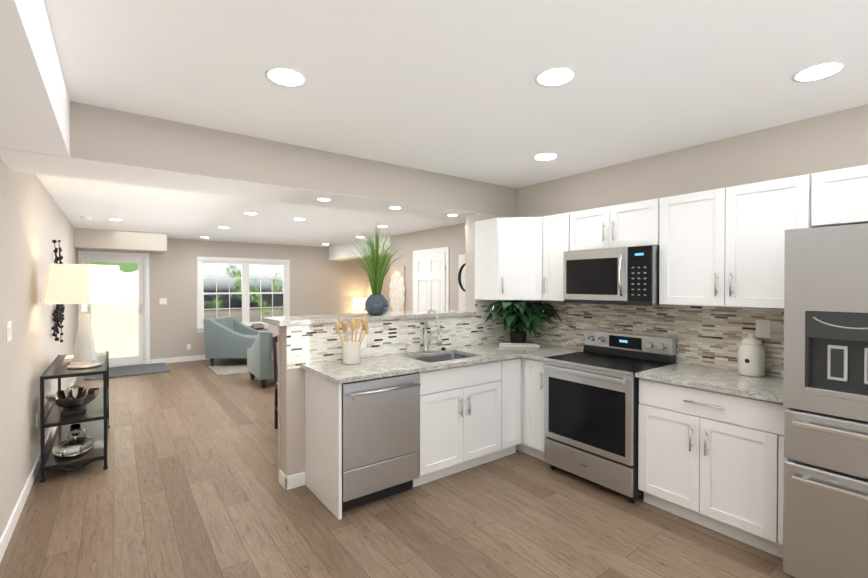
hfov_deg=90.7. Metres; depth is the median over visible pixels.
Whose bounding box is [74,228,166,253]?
beam
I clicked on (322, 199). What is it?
light
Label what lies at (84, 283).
light
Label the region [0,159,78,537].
wall
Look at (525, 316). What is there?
plant
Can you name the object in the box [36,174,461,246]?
ceiling
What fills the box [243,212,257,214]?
recessed light
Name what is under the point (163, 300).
light switch
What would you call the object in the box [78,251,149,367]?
glass door
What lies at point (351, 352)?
utensil crock
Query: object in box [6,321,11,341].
light switch
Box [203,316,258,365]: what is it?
armchair
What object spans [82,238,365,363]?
wall
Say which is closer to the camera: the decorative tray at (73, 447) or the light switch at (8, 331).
the light switch at (8, 331)
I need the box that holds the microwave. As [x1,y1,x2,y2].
[563,245,663,305]
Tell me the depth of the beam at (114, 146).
3.04 m
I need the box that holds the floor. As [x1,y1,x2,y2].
[0,358,793,577]
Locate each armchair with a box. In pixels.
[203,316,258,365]
[247,331,277,388]
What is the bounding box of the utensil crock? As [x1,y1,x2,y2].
[335,317,368,364]
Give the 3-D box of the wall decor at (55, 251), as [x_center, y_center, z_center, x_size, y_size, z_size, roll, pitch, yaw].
[-3.784,-0.378,4.268,0.058,0.257,0.916,0,1,-37]
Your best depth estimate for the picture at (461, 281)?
6.28 m
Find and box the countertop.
[302,341,783,402]
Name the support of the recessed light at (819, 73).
in the ceiling at (449, 87)
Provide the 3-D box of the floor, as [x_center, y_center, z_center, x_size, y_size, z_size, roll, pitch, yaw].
[-0.675,1.497,4.756,5.820,0.060,11.260,0,1,-37]
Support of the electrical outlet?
attached to the wall at (34, 222)
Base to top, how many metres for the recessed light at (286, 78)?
0.005 m
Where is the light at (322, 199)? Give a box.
[317,198,330,200]
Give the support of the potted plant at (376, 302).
on the unit at (471, 386)
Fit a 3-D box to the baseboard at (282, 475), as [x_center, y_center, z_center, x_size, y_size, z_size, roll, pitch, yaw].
[-1.135,1.431,3.217,0.014,0.100,0.168,0,1,-37]
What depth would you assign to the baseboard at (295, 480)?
3.19 m
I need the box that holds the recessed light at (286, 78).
[265,67,306,87]
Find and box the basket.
[252,323,262,327]
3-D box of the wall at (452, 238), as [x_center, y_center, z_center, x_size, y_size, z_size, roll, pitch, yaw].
[0.289,0.101,6.582,0.100,2.700,3.580,0,1,-37]
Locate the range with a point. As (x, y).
(591, 399)
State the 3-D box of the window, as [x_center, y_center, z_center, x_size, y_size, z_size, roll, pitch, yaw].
[-4.029,0.106,9.172,1.890,1.525,0.150,0,1,-37]
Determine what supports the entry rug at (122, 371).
on the floor
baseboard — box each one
[0,377,76,562]
[151,355,206,363]
[279,470,286,489]
[285,472,304,489]
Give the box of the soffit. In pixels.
[0,0,69,156]
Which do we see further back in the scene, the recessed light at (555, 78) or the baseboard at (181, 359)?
the baseboard at (181, 359)
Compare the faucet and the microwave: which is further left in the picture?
the faucet
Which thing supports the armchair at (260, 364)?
on the floor
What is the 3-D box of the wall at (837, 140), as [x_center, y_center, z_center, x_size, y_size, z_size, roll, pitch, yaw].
[2.265,0.134,2.868,0.100,2.700,4.740,0,1,-37]
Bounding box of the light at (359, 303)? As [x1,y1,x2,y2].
[353,298,366,311]
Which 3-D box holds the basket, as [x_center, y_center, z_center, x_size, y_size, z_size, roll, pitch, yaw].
[-3.761,0.784,9.135,0.200,0.088,0.160,0,1,-37]
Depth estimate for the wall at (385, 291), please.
10.08 m
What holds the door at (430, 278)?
in the wall at (452, 238)
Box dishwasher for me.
[342,372,420,511]
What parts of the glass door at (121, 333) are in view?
entry door pane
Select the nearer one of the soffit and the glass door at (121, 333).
the soffit
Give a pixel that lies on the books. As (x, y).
(67, 359)
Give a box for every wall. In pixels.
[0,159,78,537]
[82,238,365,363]
[280,213,509,475]
[366,255,389,311]
[390,223,465,310]
[517,104,867,216]
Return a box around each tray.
[53,424,94,457]
[499,343,539,347]
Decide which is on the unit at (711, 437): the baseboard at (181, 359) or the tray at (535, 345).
the tray at (535, 345)
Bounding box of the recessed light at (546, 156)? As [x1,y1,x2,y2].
[533,153,557,160]
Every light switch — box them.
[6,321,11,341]
[160,298,166,303]
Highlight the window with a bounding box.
[196,257,289,332]
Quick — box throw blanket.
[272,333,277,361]
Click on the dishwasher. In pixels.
(380, 436)
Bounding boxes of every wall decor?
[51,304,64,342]
[52,240,62,263]
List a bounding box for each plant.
[345,228,405,314]
[484,301,563,342]
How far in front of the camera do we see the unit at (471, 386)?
3.45 m
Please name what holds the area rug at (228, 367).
on the floor
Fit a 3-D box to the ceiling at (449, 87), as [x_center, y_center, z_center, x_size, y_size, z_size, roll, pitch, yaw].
[0.682,-1.125,1.592,4.049,0.140,4.599,0,1,-37]
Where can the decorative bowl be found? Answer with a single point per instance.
(74, 401)
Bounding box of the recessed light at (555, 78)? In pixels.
[535,67,575,86]
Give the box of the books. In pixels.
[62,355,73,365]
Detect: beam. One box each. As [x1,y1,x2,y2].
[0,101,516,222]
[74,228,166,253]
[329,236,389,260]
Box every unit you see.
[262,217,521,519]
[522,165,867,557]
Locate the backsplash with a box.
[286,299,783,376]
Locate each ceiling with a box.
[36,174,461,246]
[45,0,867,187]
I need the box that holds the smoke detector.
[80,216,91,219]
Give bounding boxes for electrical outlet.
[36,413,39,428]
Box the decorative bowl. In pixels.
[44,387,99,416]
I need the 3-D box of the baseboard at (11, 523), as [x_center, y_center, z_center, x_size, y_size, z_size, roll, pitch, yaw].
[-2.924,1.432,3.083,0.014,0.100,11.060,0,1,-37]
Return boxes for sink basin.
[412,353,470,362]
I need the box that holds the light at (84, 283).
[42,261,125,368]
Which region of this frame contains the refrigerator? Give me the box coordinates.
[783,223,867,577]
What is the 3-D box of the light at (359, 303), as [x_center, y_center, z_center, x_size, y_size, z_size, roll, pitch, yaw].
[-1.777,0.399,10.469,0.400,0.335,0.400,0,1,-37]
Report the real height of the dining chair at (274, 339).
0.965 m
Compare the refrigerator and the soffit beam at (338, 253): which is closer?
the refrigerator
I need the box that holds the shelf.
[40,351,109,482]
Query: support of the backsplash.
attached to the wall at (837, 140)
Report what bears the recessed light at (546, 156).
in the ceiling at (449, 87)
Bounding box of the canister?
[737,333,765,376]
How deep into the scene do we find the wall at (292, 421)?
3.22 m
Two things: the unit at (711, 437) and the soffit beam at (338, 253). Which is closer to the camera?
the unit at (711, 437)
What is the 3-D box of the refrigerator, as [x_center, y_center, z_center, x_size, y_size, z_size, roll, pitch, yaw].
[2.309,0.599,1.999,0.810,1.785,0.907,0,1,-37]
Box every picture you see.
[389,266,404,311]
[458,254,465,310]
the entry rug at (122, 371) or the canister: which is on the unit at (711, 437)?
the canister
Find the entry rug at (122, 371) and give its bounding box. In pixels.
[83,363,169,379]
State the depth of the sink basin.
3.81 m
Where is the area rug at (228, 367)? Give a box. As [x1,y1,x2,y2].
[203,358,248,375]
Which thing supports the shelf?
on the floor
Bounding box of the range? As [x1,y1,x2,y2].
[543,330,675,502]
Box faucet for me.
[405,309,445,353]
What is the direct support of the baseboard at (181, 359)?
attached to the wall at (321, 283)
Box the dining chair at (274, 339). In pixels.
[272,336,277,428]
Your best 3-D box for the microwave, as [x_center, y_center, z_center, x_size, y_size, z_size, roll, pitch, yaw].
[1.461,-0.099,3.451,0.464,0.435,0.750,0,1,-37]
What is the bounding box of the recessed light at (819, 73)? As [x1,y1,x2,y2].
[792,62,846,82]
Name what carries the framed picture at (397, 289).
attached to the wall at (452, 238)
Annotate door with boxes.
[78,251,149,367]
[413,247,448,310]

